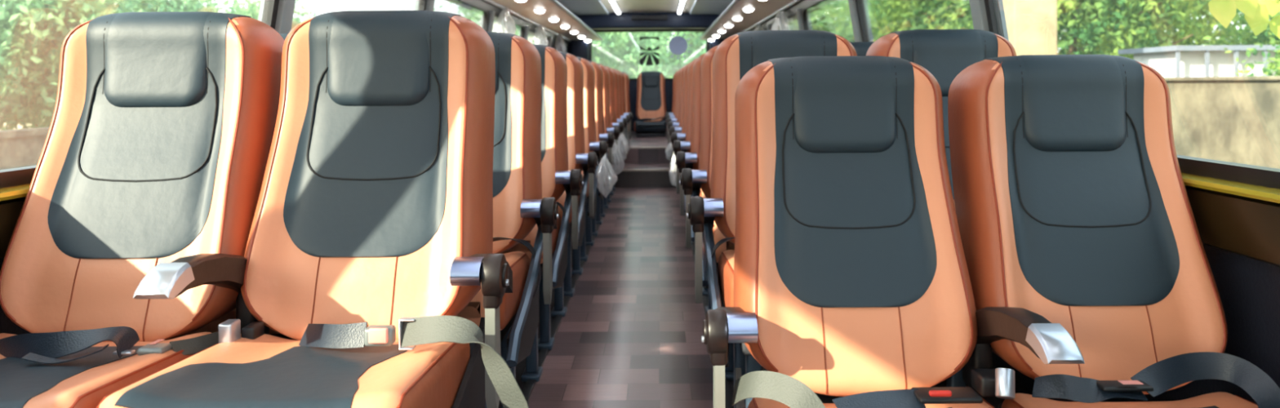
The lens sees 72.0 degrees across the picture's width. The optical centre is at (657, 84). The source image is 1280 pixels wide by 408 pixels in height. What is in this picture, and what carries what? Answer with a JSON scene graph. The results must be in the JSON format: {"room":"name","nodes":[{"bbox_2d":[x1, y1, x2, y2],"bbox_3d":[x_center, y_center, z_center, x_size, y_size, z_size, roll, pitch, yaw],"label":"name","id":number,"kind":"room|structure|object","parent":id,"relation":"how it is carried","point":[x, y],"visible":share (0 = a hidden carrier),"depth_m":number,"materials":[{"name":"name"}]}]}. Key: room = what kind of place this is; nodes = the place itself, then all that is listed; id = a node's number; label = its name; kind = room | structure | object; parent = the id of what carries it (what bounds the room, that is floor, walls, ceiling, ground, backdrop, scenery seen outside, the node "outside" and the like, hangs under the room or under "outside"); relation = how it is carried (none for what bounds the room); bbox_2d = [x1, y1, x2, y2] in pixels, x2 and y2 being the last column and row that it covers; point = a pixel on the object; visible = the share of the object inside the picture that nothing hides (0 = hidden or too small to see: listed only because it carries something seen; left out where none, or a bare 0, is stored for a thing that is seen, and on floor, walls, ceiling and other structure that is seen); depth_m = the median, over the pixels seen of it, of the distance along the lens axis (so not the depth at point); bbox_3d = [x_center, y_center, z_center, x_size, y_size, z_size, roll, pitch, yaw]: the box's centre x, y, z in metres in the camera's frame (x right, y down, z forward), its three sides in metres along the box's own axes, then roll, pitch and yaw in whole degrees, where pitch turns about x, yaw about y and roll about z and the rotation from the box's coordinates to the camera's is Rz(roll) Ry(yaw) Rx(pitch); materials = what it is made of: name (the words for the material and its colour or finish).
{"room":"vehicle interior","nodes":[
{"label":"vehicle interior","id":0,"kind":"room"},
{"bbox_2d":[0,259,30,334],"bbox_3d":[-1.361,0.636,4.850,0.060,0.764,14.900,0,0,0],"label":"wall","id":1,"kind":"structure","parent":0,"point":[6,326],"depth_m":1.80,"materials":[{"name":"black plastic"}]},
{"bbox_2d":[0,196,26,260],"bbox_3d":[-1.346,0.299,4.850,0.095,0.119,14.900,0,0,0],"label":"trim","id":2,"kind":"structure","parent":1,"relation":"attached to","point":[10,210],"depth_m":1.76,"materials":[{"name":"brown"}]},
{"bbox_2d":[0,183,30,201],"bbox_3d":[-1.337,0.225,4.850,0.114,0.029,14.900,0,0,0],"label":"trim","id":3,"kind":"structure","parent":1,"relation":"attached to","point":[20,191],"depth_m":1.76,"materials":[{"name":"gold metal"}]},
{"bbox_2d":[0,165,36,188],"bbox_3d":[-1.357,0.195,4.850,0.074,0.034,14.900,0,0,0],"label":"trim","id":4,"kind":"structure","parent":1,"relation":"attached to","point":[18,176],"depth_m":1.82,"materials":[{"name":"black wood"}]},
{"bbox_2d":[257,0,295,34],"bbox_3d":[-1.287,-0.159,2.950,0.199,0.746,0.080,0,0,0],"label":"wall","id":5,"kind":"structure","parent":0,"point":[286,7],"depth_m":2.92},
{"bbox_2d":[413,0,435,11],"bbox_3d":[-1.287,-0.159,4.720,0.199,0.746,0.080,0,0,0],"label":"wall","id":6,"kind":"structure","parent":0,"point":[430,3],"depth_m":4.68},
{"bbox_2d":[480,10,495,31],"bbox_3d":[-1.287,-0.159,6.420,0.199,0.746,0.080,0,0,0],"label":"wall","id":7,"kind":"structure","parent":0,"point":[491,23],"depth_m":6.38,"materials":[{"name":"plastic"}]},
{"bbox_2d":[445,0,568,46],"bbox_3d":[-1.219,-0.738,4.850,0.159,0.450,14.900,0,0,0],"label":"wall","id":8,"kind":"structure","parent":0,"point":[482,5],"depth_m":6.56,"materials":[{"name":"black"}]},
{"bbox_2d":[261,0,279,29],"bbox_3d":[-1.284,-0.164,2.085,0.143,0.696,1.690,0,0,0],"label":"window","id":9,"kind":"structure","parent":8,"relation":"in","point":[269,11],"depth_m":2.88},
{"bbox_2d":[417,0,426,10],"bbox_3d":[-1.284,-0.164,3.835,0.143,0.696,1.730,0,0,0],"label":"window","id":10,"kind":"structure","parent":8,"relation":"in","point":[422,3],"depth_m":4.64,"materials":[{"name":"black"}]},
{"bbox_2d":[453,0,489,31],"bbox_3d":[-1.284,-0.164,5.570,0.143,0.696,1.660,0,0,0],"label":"window","id":11,"kind":"structure","parent":8,"relation":"in","point":[486,15],"depth_m":6.32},
{"bbox_2d":[494,15,525,38],"bbox_3d":[-1.284,-0.164,7.285,0.143,0.696,1.690,0,0,0],"label":"window","id":12,"kind":"structure","parent":8,"relation":"in","point":[520,31],"depth_m":7.89,"materials":[{"name":"black"}]},
{"bbox_2d":[527,30,549,44],"bbox_3d":[-1.284,-0.164,9.025,0.143,0.696,1.710,0,0,0],"label":"window","id":13,"kind":"structure","parent":8,"relation":"in","point":[531,35],"depth_m":8.64,"materials":[{"name":"black"}]},
{"bbox_2d":[484,0,602,41],"bbox_3d":[-0.981,-0.654,5.100,0.467,0.161,13.800,0,0,0],"label":"luggage rack","id":14,"kind":"object","parent":8,"relation":"attached to","point":[554,9],"visible":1,"depth_m":7.76,"materials":[{"name":"brown"}]},
{"bbox_2d":[496,7,515,34],"bbox_3d":[-1.169,-0.440,6.808,0.150,0.355,0.365,0,0,0],"label":"curtain","id":15,"kind":"object","parent":14,"relation":"attached to","point":[505,24],"visible":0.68,"depth_m":6.73,"materials":[{"name":"white fabric"}]},
{"bbox_2d":[533,24,547,45],"bbox_3d":[-1.175,-0.443,8.779,0.137,0.357,0.381,0,0,0],"label":"curtain","id":16,"kind":"object","parent":14,"relation":"attached to","point":[540,37],"visible":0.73,"depth_m":8.74,"materials":[{"name":"fabric"}]},
{"bbox_2d":[554,34,566,52],"bbox_3d":[-1.169,-0.441,10.503,0.157,0.345,0.357,0,0,0],"label":"curtain","id":17,"kind":"object","parent":14,"relation":"hanging from","point":[560,46],"visible":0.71,"depth_m":10.41,"materials":[{"name":"fabric"}]},
{"bbox_2d":[570,40,588,60],"bbox_3d":[-1.062,-0.334,11.970,0.240,0.820,0.160,0,0,0],"label":"wall","id":18,"kind":"structure","parent":0,"point":[579,48],"depth_m":11.89,"materials":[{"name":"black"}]},
{"bbox_2d":[556,0,695,13],"bbox_3d":[-0.091,-0.980,4.850,2.240,0.060,14.900,0,0,0],"label":"ceiling","id":19,"kind":"structure","parent":0,"point":[624,6],"depth_m":10.72,"materials":[{"name":"plastic"}]},
{"bbox_2d":[559,0,608,15],"bbox_3d":[-0.866,-0.930,4.850,0.440,0.030,14.900,0,0,0],"label":"cove","id":20,"kind":"object","parent":19,"relation":"attached to","point":[579,7],"depth_m":10.54,"materials":[{"name":"grey plastic"}]},
{"bbox_2d":[689,0,733,14],"bbox_3d":[0.644,-0.939,4.850,0.440,0.030,14.900,0,0,0],"label":"cove","id":21,"kind":"object","parent":19,"relation":"attached to","point":[700,6],"depth_m":10.54,"materials":[{"name":"grey plastic"}]},
{"bbox_2d":[568,29,709,131],"bbox_3d":[-0.085,0.005,12.090,2.600,2.010,0.080,0,0,0],"label":"wall","id":22,"kind":"structure","parent":0,"point":[668,83],"depth_m":12.05,"materials":[{"name":"black"}]},
{"bbox_2d":[572,12,719,30],"bbox_3d":[-0.090,-0.847,11.875,2.300,0.205,0.350,0,0,0],"label":"beam","id":23,"kind":"structure","parent":22,"relation":"attached to","point":[685,20],"depth_m":11.70,"materials":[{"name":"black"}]},
{"bbox_2d":[631,14,667,20],"bbox_3d":[-0.105,-0.884,11.672,0.480,0.070,0.095,0,0,0],"label":"ceiling vent","id":24,"kind":"object","parent":23,"relation":"attached to","point":[634,17],"visible":1,"depth_m":11.63,"materials":[{"name":"black plastic"}]},
{"bbox_2d":[589,29,708,80],"bbox_3d":[-0.117,-0.397,12.069,1.630,0.695,0.062,0,0,0],"label":"window","id":25,"kind":"structure","parent":22,"relation":"in","point":[628,30],"depth_m":12.04,"materials":[{"name":"black"}]},
{"bbox_2d":[639,36,659,65],"bbox_3d":[-0.112,-0.449,12.064,0.270,0.390,0.002,0,0,0],"label":"window sticker","id":26,"kind":"object","parent":25,"relation":"attached to","point":[649,62],"visible":1,"depth_m":12.06,"materials":[{"name":"black"}]},
{"bbox_2d":[664,31,692,59],"bbox_3d":[0.282,-0.527,12.064,0.380,0.380,0.002,0,0,0],"label":"window sticker","id":27,"kind":"object","parent":25,"relation":"attached to","point":[677,45],"visible":1,"depth_m":12.06,"materials":[{"name":"plastic"}]},
{"bbox_2d":[615,131,676,187],"bbox_3d":[-0.098,0.823,10.275,0.595,0.355,4.050,0,0,0],"label":"steps","id":28,"kind":"structure","parent":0,"point":[636,158],"depth_m":8.81,"materials":[{"name":"brown wood"}]},
{"bbox_2d":[622,168,670,171],"bbox_3d":[-0.098,0.810,8.272,0.595,0.016,0.056,0,0,0],"label":"trim","id":29,"kind":"structure","parent":28,"relation":"attached to","point":[624,170],"depth_m":8.24,"materials":[{"name":"beige"}]},
{"bbox_2d":[634,71,666,137],"bbox_3d":[-0.068,0.404,11.118,0.432,1.134,0.826,0,0,0],"label":"seat","id":30,"kind":"object","parent":28,"relation":"on","point":[651,106],"visible":0.97,"depth_m":11.23,"materials":[{"name":"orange leather"}]},
{"bbox_2d":[634,120,666,132],"bbox_3d":[-0.082,0.530,10.945,0.403,0.166,0.480,0,0,0],"label":"cushion","id":31,"kind":"object","parent":30,"relation":"on","point":[639,126],"depth_m":10.72,"materials":[{"name":"leather"}]},
{"bbox_2d":[470,185,1032,407],"bbox_3d":[-0.079,0.991,4.850,2.500,0.040,14.900,0,0,0],"label":"floor","id":32,"kind":"structure","parent":0,"point":[629,334],"depth_m":3.52,"materials":[{"name":"brown wood"}]},
{"bbox_2d":[0,11,284,407],"bbox_3d":[-1.027,0.409,1.648,0.547,1.134,0.826,0,0,0],"label":"seat","id":33,"kind":"object","parent":32,"relation":"on","point":[129,238],"visible":0.95,"depth_m":1.77,"materials":[{"name":"orange leather"}]},
{"bbox_2d":[0,332,211,407],"bbox_3d":[-1.062,0.535,1.475,0.458,0.166,0.480,0,0,0],"label":"cushion","id":34,"kind":"object","parent":33,"relation":"on","point":[38,370],"depth_m":1.49,"materials":[{"name":"orange leather"}]},
{"bbox_2d":[177,33,296,340],"bbox_3d":[-1.049,0.410,2.447,0.509,1.134,0.832,0,0,0],"label":"seat","id":35,"kind":"object","parent":32,"relation":"on","point":[212,327],"visible":0.02,"depth_m":2.05,"materials":[{"name":"orange leather"}]},
{"bbox_2d":[186,308,279,334],"bbox_3d":[-1.062,0.535,2.275,0.458,0.166,0.480,0,0,0],"label":"cushion","id":36,"kind":"object","parent":35,"relation":"on","point":[212,327],"depth_m":2.04,"materials":[{"name":"orange leather"}]},
{"bbox_2d":[96,10,528,407],"bbox_3d":[-0.519,0.406,1.648,0.628,1.134,0.840,0,0,0],"label":"seat","id":37,"kind":"object","parent":32,"relation":"on","point":[371,229],"visible":0.99,"depth_m":1.75,"materials":[{"name":"orange leather"}]},
{"bbox_2d":[98,333,470,407],"bbox_3d":[-0.589,0.533,1.475,0.458,0.166,0.480,0,0,0],"label":"cushion","id":38,"kind":"object","parent":37,"relation":"on","point":[311,371],"depth_m":1.42,"materials":[{"name":"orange leather"}]},
{"bbox_2d":[455,31,558,407],"bbox_3d":[-0.548,0.407,2.435,0.570,1.134,0.864,0,0,0],"label":"seat","id":39,"kind":"object","parent":32,"relation":"on","point":[518,203],"visible":0.28,"depth_m":2.53,"materials":[{"name":"orange leather"}]},
{"bbox_2d":[455,251,529,330],"bbox_3d":[-0.589,0.533,2.275,0.458,0.166,0.480,0,0,0],"label":"cushion","id":40,"kind":"object","parent":39,"relation":"on","point":[518,261],"depth_m":2.20,"materials":[{"name":"orange leather"}]},
{"bbox_2d":[501,44,583,382],"bbox_3d":[-0.548,0.407,3.235,0.570,1.134,0.864,0,0,0],"label":"seat","id":41,"kind":"object","parent":32,"relation":"on","point":[557,179],"visible":0.22,"depth_m":3.31,"materials":[{"name":"orange leather"}]},
{"bbox_2d":[501,213,560,263],"bbox_3d":[-0.589,0.533,3.075,0.458,0.166,0.480,0,0,0],"label":"cushion","id":42,"kind":"object","parent":41,"relation":"on","point":[556,233],"depth_m":2.85,"materials":[{"name":"orange leather"}]},
{"bbox_2d":[522,190,613,401],"bbox_3d":[-0.411,0.971,2.800,0.028,0.012,10.800,0,0,0],"label":"trim","id":43,"kind":"structure","parent":32,"relation":"on","point":[530,384],"depth_m":3.49,"materials":[{"name":"black plastic"}]},
{"bbox_2d":[551,51,598,316],"bbox_3d":[-0.548,0.407,4.035,0.570,1.134,0.864,0,0,0],"label":"seat","id":44,"kind":"object","parent":32,"relation":"on","point":[578,158],"visible":0.21,"depth_m":4.11,"materials":[{"name":"orange leather"}]},
{"bbox_2d":[556,191,580,222],"bbox_3d":[-0.589,0.533,3.875,0.458,0.166,0.480,0,0,0],"label":"cushion","id":45,"kind":"object","parent":44,"relation":"on","point":[562,199],"depth_m":3.65,"materials":[{"name":"orange leather"}]},
{"bbox_2d":[571,57,608,275],"bbox_3d":[-0.548,0.407,4.835,0.570,1.134,0.864,0,0,0],"label":"seat","id":46,"kind":"object","parent":32,"relation":"on","point":[591,144],"visible":0.07,"depth_m":4.94,"materials":[{"name":"orange leather"}]},
{"bbox_2d":[580,170,589,196],"bbox_3d":[-0.589,0.533,4.675,0.458,0.166,0.480,0,0,0],"label":"cushion","id":47,"kind":"object","parent":46,"relation":"on","point":[588,189],"depth_m":4.56,"materials":[{"name":"orange leather"}]},
{"bbox_2d":[595,153,617,198],"bbox_3d":[-0.291,0.494,4.751,0.126,0.241,0.123,0,0,-41],"label":"plastic bag","id":48,"kind":"object","parent":46,"relation":"hanging from","point":[606,176],"visible":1,"depth_m":4.72,"materials":[{"name":"white plastic"}]},
{"bbox_2d":[585,60,615,246],"bbox_3d":[-0.548,0.407,5.635,0.570,1.134,0.864,0,0,0],"label":"seat","id":49,"kind":"object","parent":32,"relation":"on","point":[590,224],"visible":0.09,"depth_m":5.72,"materials":[{"name":"orange leather"}]},
{"bbox_2d":[607,141,624,174],"bbox_3d":[-0.289,0.481,5.748,0.124,0.229,0.128,0,0,-25],"label":"plastic bag","id":50,"kind":"object","parent":49,"relation":"hanging from","point":[618,163],"visible":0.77,"depth_m":5.72,"materials":[{"name":"plastic"}]},
{"bbox_2d":[595,63,620,225],"bbox_3d":[-0.548,0.407,6.435,0.570,1.134,0.864,0,0,0],"label":"seat","id":51,"kind":"object","parent":32,"relation":"on","point":[608,129],"visible":0.07,"depth_m":6.55,"materials":[{"name":"orange leather"}]},
{"bbox_2d":[617,132,630,159],"bbox_3d":[-0.269,0.474,6.696,0.116,0.217,0.138,0,0,0],"label":"plastic bag","id":52,"kind":"object","parent":51,"relation":"hanging from","point":[623,145],"visible":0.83,"depth_m":6.67,"materials":[{"name":"plastic"}]},
{"bbox_2d":[603,65,624,208],"bbox_3d":[-0.548,0.407,7.235,0.570,1.134,0.864,0,0,0],"label":"seat","id":53,"kind":"object","parent":32,"relation":"on","point":[612,108],"visible":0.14,"depth_m":7.38,"materials":[{"name":"orange leather"}]},
{"bbox_2d":[609,67,627,195],"bbox_3d":[-0.548,0.407,8.035,0.570,1.134,0.864,0,0,0],"label":"seat","id":54,"kind":"object","parent":32,"relation":"on","point":[618,118],"visible":0.04,"depth_m":8.20,"materials":[{"name":"leather"}]},
{"bbox_2d":[613,68,631,185],"bbox_3d":[-0.548,0.407,8.835,0.570,1.134,0.864,0,0,0],"label":"seat","id":55,"kind":"object","parent":32,"relation":"on","point":[620,102],"visible":0.06,"depth_m":8.99,"materials":[{"name":"leather"}]},
{"bbox_2d":[617,70,632,139],"bbox_3d":[-0.548,0.407,9.635,0.570,1.134,0.864,0,0,0],"label":"seat","id":56,"kind":"object","parent":32,"relation":"on","point":[624,113],"visible":0.09,"depth_m":9.79,"materials":[{"name":"leather"}]},
{"bbox_2d":[622,71,633,133],"bbox_3d":[-0.556,0.407,11.118,0.490,1.134,0.826,0,0,0],"label":"seat","id":57,"kind":"object","parent":32,"relation":"on","point":[626,77],"visible":0.08,"depth_m":11.29,"materials":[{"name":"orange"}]},
{"bbox_2d":[665,71,677,143],"bbox_3d":[0.357,0.401,8.835,0.570,1.134,0.864,0,0,0],"label":"seat","id":58,"kind":"object","parent":32,"relation":"on","point":[674,107],"visible":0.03,"depth_m":8.99,"materials":[{"name":"orange leather"}]},
{"bbox_2d":[666,69,679,143],"bbox_3d":[0.357,0.401,8.035,0.570,1.134,0.864,0,0,0],"label":"seat","id":59,"kind":"object","parent":32,"relation":"on","point":[669,119],"visible":0.05,"depth_m":8.20,"materials":[{"name":"orange leather"}]},
{"bbox_2d":[666,67,682,129],"bbox_3d":[0.357,0.401,7.235,0.570,1.134,0.864,0,0,0],"label":"seat","id":60,"kind":"object","parent":32,"relation":"on","point":[670,123],"visible":0.05,"depth_m":7.40,"materials":[{"name":"orange leather"}]},
{"bbox_2d":[665,141,671,160],"bbox_3d":[0.131,0.513,7.191,0.115,0.249,0.148,0,0,28],"label":"plastic bag","id":61,"kind":"object","parent":60,"relation":"hanging from","point":[668,149],"visible":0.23,"depth_m":7.18,"materials":[{"name":"plastic"}]},
{"bbox_2d":[668,64,687,215],"bbox_3d":[0.357,0.401,6.435,0.570,1.134,0.864,0,0,0],"label":"seat","id":62,"kind":"object","parent":32,"relation":"on","point":[672,129],"visible":0.04,"depth_m":6.60,"materials":[{"name":"orange leather"}]},
{"bbox_2d":[670,62,693,244],"bbox_3d":[0.357,0.401,5.635,0.570,1.134,0.864,0,0,0],"label":"seat","id":63,"kind":"object","parent":32,"relation":"on","point":[675,136],"visible":0.05,"depth_m":5.80,"materials":[{"name":"orange leather"}]},
{"bbox_2d":[669,152,676,186],"bbox_3d":[0.121,0.493,5.388,0.104,0.289,0.139,0,0,0],"label":"plastic bag","id":64,"kind":"object","parent":63,"relation":"hanging from","point":[673,175],"visible":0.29,"depth_m":5.36,"materials":[{"name":"plastic"}]},
{"bbox_2d":[671,57,697,257],"bbox_3d":[0.357,0.401,4.835,0.570,1.134,0.864,0,0,0],"label":"seat","id":65,"kind":"object","parent":32,"relation":"on","point":[677,145],"visible":0.04,"depth_m":4.97,"materials":[{"name":"orange leather"}]},
{"bbox_2d":[675,53,711,312],"bbox_3d":[0.357,0.401,4.035,0.570,1.134,0.864,0,0,0],"label":"seat","id":66,"kind":"object","parent":32,"relation":"on","point":[683,160],"visible":0.08,"depth_m":4.15,"materials":[{"name":"orange leather"}]},
{"bbox_2d":[679,44,734,380],"bbox_3d":[0.357,0.401,3.235,0.570,1.134,0.864,0,0,0],"label":"seat","id":67,"kind":"object","parent":32,"relation":"on","point":[691,181],"visible":0.13,"depth_m":3.32,"materials":[{"name":"orange leather"}]},
{"bbox_2d":[712,221,734,262],"bbox_3d":[0.400,0.527,3.075,0.458,0.166,0.480,0,0,0],"label":"cushion","id":68,"kind":"object","parent":67,"relation":"on","point":[717,236],"depth_m":2.84,"materials":[{"name":"orange leather"}]},
{"bbox_2d":[684,211,733,407],"bbox_3d":[0.214,0.967,2.800,0.028,0.012,10.800,0,0,0],"label":"trim","id":69,"kind":"structure","parent":32,"relation":"on","point":[728,399],"depth_m":2.79,"materials":[{"name":"black plastic"}]},
{"bbox_2d":[686,30,857,407],"bbox_3d":[0.357,0.401,2.435,0.570,1.134,0.864,0,0,0],"label":"seat","id":70,"kind":"object","parent":32,"relation":"on","point":[740,52],"visible":0.32,"depth_m":2.60,"materials":[{"name":"orange leather"}]},
{"bbox_2d":[718,249,734,306],"bbox_3d":[0.400,0.527,2.275,0.458,0.166,0.480,0,0,0],"label":"cushion","id":71,"kind":"object","parent":70,"relation":"on","point":[726,260],"depth_m":2.25,"materials":[{"name":"orange leather"}]},
{"bbox_2d":[701,55,995,407],"bbox_3d":[0.358,0.454,1.647,0.570,1.028,0.839,0,0,0],"label":"seat","id":72,"kind":"object","parent":32,"relation":"on","point":[852,281],"visible":0.99,"depth_m":1.78,"materials":[{"name":"orange leather"}]},
{"bbox_2d":[747,397,991,407],"bbox_3d":[0.401,0.654,1.475,0.458,0.166,0.480,0,0,0],"label":"cushion","id":73,"kind":"object","parent":72,"relation":"on","point":[757,402],"depth_m":1.64,"materials":[{"name":"orange leather"}]},
{"bbox_2d":[850,41,874,56],"bbox_3d":[0.873,0.398,3.247,0.509,1.134,0.832,0,0,0],"label":"seat","id":74,"kind":"object","parent":32,"relation":"on","point":[861,48],"visible":0.02,"depth_m":3.48,"materials":[{"name":"black"}]},
{"bbox_2d":[866,29,1016,386],"bbox_3d":[0.873,0.398,2.447,0.509,1.134,0.832,0,0,0],"label":"seat","id":75,"kind":"object","parent":32,"relation":"on","point":[944,53],"visible":0.1,"depth_m":2.67,"materials":[{"name":"orange leather"}]},
{"bbox_2d":[947,54,1279,407],"bbox_3d":[0.863,0.451,1.648,0.526,1.028,0.826,0,0,0],"label":"seat","id":76,"kind":"object","parent":32,"relation":"on","point":[1091,277],"visible":0.98,"depth_m":1.78,"materials":[{"name":"orange leather"}]},
{"bbox_2d":[1001,391,1258,407],"bbox_3d":[0.889,0.651,1.475,0.458,0.166,0.480,0,0,0],"label":"cushion","id":77,"kind":"object","parent":76,"relation":"on","point":[1217,399],"depth_m":1.66,"materials":[{"name":"orange leather"}]},
{"bbox_2d":[749,0,835,31],"bbox_3d":[1.040,-0.751,4.850,0.159,0.450,14.900,0,0,0],"label":"wall","id":78,"kind":"structure","parent":0,"point":[789,11],"depth_m":6.48,"materials":[{"name":"black"}]},
{"bbox_2d":[699,0,800,39],"bbox_3d":[0.803,-0.664,5.100,0.467,0.161,13.800,0,0,0],"label":"luggage rack","id":79,"kind":"object","parent":78,"relation":"attached to","point":[763,11],"visible":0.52,"depth_m":7.80,"materials":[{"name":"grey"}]},
{"bbox_2d":[770,9,789,30],"bbox_3d":[1.000,-0.459,7.096,0.151,0.352,0.411,0,0,0],"label":"plastic wrap","id":80,"kind":"object","parent":79,"relation":"hanging from","point":[781,22],"visible":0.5,"depth_m":7.04,"materials":[{"name":"plastic"}]},
{"bbox_2d":[770,13,799,30],"bbox_3d":[1.112,-0.179,7.285,0.143,0.696,1.690,0,0,0],"label":"window","id":81,"kind":"structure","parent":78,"relation":"in","point":[793,20],"depth_m":6.85,"materials":[{"name":"black"}]},
{"bbox_2d":[800,0,827,30],"bbox_3d":[1.112,-0.179,5.570,0.143,0.696,1.660,0,0,0],"label":"window","id":82,"kind":"structure","parent":78,"relation":"in","point":[804,13],"depth_m":6.30,"materials":[{"name":"black"}]},
{"bbox_2d":[855,0,870,41],"bbox_3d":[1.112,-0.179,3.835,0.143,0.696,1.730,0,0,0],"label":"window","id":83,"kind":"structure","parent":78,"relation":"in","point":[860,3],"depth_m":4.64,"materials":[{"name":"black"}]},
{"bbox_2d":[984,0,1004,37],"bbox_3d":[1.112,-0.179,2.085,0.143,0.696,1.690,0,0,0],"label":"window","id":84,"kind":"structure","parent":78,"relation":"in","point":[992,6],"depth_m":2.88,"materials":[{"name":"black metal"}]},
{"bbox_2d":[795,8,812,30],"bbox_3d":[1.115,-0.174,6.420,0.199,0.746,0.080,0,0,0],"label":"wall","id":85,"kind":"structure","parent":0,"point":[797,11],"depth_m":6.38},
{"bbox_2d":[848,0,873,42],"bbox_3d":[1.115,-0.174,4.720,0.199,0.746,0.080,0,0,0],"label":"wall","id":86,"kind":"structure","parent":0,"point":[852,5],"depth_m":4.68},
{"bbox_2d":[968,0,1008,40],"bbox_3d":[1.115,-0.174,2.950,0.199,0.746,0.080,0,0,0],"label":"wall","id":87,"kind":"structure","parent":0,"point":[978,11],"depth_m":2.91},
{"bbox_2d":[991,244,1279,404],"bbox_3d":[1.199,0.621,4.850,0.060,0.764,14.900,0,0,0],"label":"wall","id":88,"kind":"structure","parent":0,"point":[1248,288],"depth_m":1.75,"materials":[{"name":"black plastic"}]},
{"bbox_2d":[1177,155,1279,189],"bbox_3d":[1.189,0.180,4.850,0.074,0.034,14.900,0,0,0],"label":"trim","id":89,"kind":"structure","parent":88,"relation":"attached to","point":[1264,176],"depth_m":1.77,"materials":[{"name":"black wood"}]},
{"bbox_2d":[1181,173,1279,203],"bbox_3d":[1.169,0.209,4.850,0.114,0.029,14.900,0,0,0],"label":"trim","id":90,"kind":"structure","parent":88,"relation":"attached to","point":[1265,193],"depth_m":1.72,"materials":[{"name":"gold metal"}]},
{"bbox_2d":[1184,185,1279,266],"bbox_3d":[1.179,0.283,4.850,0.095,0.119,14.900,0,0,0],"label":"wall panel","id":91,"kind":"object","parent":88,"relation":"attached to","point":[1244,226],"depth_m":1.72,"materials":[{"name":"brown"}]},
{"label":"outside","id":92,"kind":"structure","parent":0,"visible":0},
{"bbox_2d":[0,120,44,130],"bbox_3d":[0.014,2.370,10.000,120.000,0.100,120.000,0,0,0],"label":"ground","id":93,"kind":"structure","parent":92,"point":[19,126],"depth_m":53.45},
{"bbox_2d":[0,127,49,169],"bbox_3d":[-8.191,1.479,8.000,0.300,1.780,50.000,0,0,0],"label":"wall","id":94,"kind":"structure","parent":93,"relation":"on","point":[19,148],"depth_m":11.19,"materials":[{"name":"concrete"}]},
{"bbox_2d":[0,0,163,130],"bbox_3d":[-11.309,-0.251,14.248,6.018,5.298,5.418,0,0,24],"label":"tree","id":95,"kind":"object","parent":93,"relation":"on","point":[29,69],"visible":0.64,"depth_m":14.26,"materials":[{"name":"green plant"}]},
{"bbox_2d":[30,0,257,126],"bbox_3d":[-11.193,-0.208,20.043,5.435,5.212,5.639,0,0,14],"label":"tree","id":96,"kind":"object","parent":93,"relation":"on","point":[139,6],"visible":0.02,"depth_m":19.22,"materials":[{"name":"green plant"}]},
{"bbox_2d":[213,0,337,29],"bbox_3d":[-11.232,-0.301,25.770,5.654,5.398,6.280,0,0,37],"label":"tree","id":97,"kind":"object","parent":93,"relation":"on","point":[253,6],"visible":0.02,"depth_m":24.27,"materials":[{"name":"green plant"}]},
{"bbox_2d":[433,2,625,67],"bbox_3d":[-3.337,-0.648,25.779,6.280,5.998,5.654,0,0,14],"label":"tree","id":98,"kind":"object","parent":93,"relation":"on","point":[598,47],"visible":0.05,"depth_m":24.42,"materials":[{"name":"green plant"}]},
{"bbox_2d":[602,31,706,78],"bbox_3d":[0.950,-0.533,25.198,5.393,5.716,5.198,0,0,12],"label":"tree","id":99,"kind":"object","parent":93,"relation":"on","point":[629,64],"visible":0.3,"depth_m":24.27,"materials":[{"name":"green plant"}]},
{"bbox_2d":[809,0,877,41],"bbox_3d":[5.733,-0.809,28.145,6.128,6.199,5.568,0,0,-41],"label":"tree","id":100,"kind":"object","parent":93,"relation":"on","point":[812,15],"visible":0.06,"depth_m":26.99,"materials":[{"name":"green plant"}]},
{"bbox_2d":[810,0,953,42],"bbox_3d":[6.506,-1.054,22.608,5.121,6.679,5.255,0,0,-37],"label":"tree","id":101,"kind":"object","parent":93,"relation":"on","point":[840,13],"visible":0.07,"depth_m":22.70,"materials":[{"name":"green plant"}]},
{"bbox_2d":[849,0,1106,54],"bbox_3d":[5.793,-0.943,17.221,4.727,6.466,4.850,0,0,-21],"label":"tree","id":102,"kind":"object","parent":93,"relation":"on","point":[923,12],"visible":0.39,"depth_m":16.55,"materials":[{"name":"green plant"}]},
{"bbox_2d":[1002,0,1057,56],"bbox_3d":[3.439,-0.801,8.200,0.640,6.200,0.640,0,0,0],"label":"building","id":103,"kind":"structure","parent":93,"relation":"on","point":[1031,24],"depth_m":8.00,"materials":[{"name":"beige paint"}]},
{"bbox_2d":[911,0,1250,59],"bbox_3d":[6.011,-0.837,12.856,4.446,6.252,4.333,0,0,29],"label":"tree","id":104,"kind":"object","parent":93,"relation":"on","point":[1114,20],"visible":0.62,"depth_m":11.88,"materials":[{"name":"green plant"}]},
{"bbox_2d":[1057,0,1274,58],"bbox_3d":[11.113,-1.018,18.645,7.071,6.552,6.425,0,0,-18],"label":"tree","id":105,"kind":"object","parent":93,"relation":"on","point":[1203,11],"visible":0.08,"depth_m":17.45,"materials":[{"name":"green plant"}]},
{"bbox_2d":[1118,44,1279,77],"bbox_3d":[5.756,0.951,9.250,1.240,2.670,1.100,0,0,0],"label":"fence","id":106,"kind":"object","parent":93,"relation":"on","point":[1171,61],"visible":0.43,"depth_m":8.90,"materials":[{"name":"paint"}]},
{"bbox_2d":[1151,3,1279,75],"bbox_3d":[8.523,0.460,11.748,3.426,3.623,3.771,0,0,18],"label":"shrub","id":107,"kind":"object","parent":93,"relation":"on","point":[1262,37],"visible":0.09,"depth_m":12.47,"materials":[{"name":"green plant"}]},
{"bbox_2d":[1164,75,1279,168],"bbox_3d":[4.407,1.119,11.500,0.280,2.350,37.000,0,0,0],"label":"wall","id":108,"kind":"structure","parent":93,"relation":"on","point":[1231,119],"depth_m":6.63,"materials":[{"name":"concrete"}]},
{"bbox_2d":[1203,33,1279,76],"bbox_3d":[5.953,0.534,6.886,2.364,3.505,2.425,0,0,-17],"label":"shrub","id":109,"kind":"object","parent":93,"relation":"on","point":[1271,65],"visible":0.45,"depth_m":7.35,"materials":[{"name":"green plant"}]},
{"bbox_2d":[1208,0,1279,39],"bbox_3d":[2.628,0.352,3.494,1.356,3.906,0.276,0,0,-19],"label":"sapling","id":110,"kind":"object","parent":93,"relation":"on","point":[1256,15],"visible":1,"depth_m":3.27,"materials":[{"name":"green plant"}]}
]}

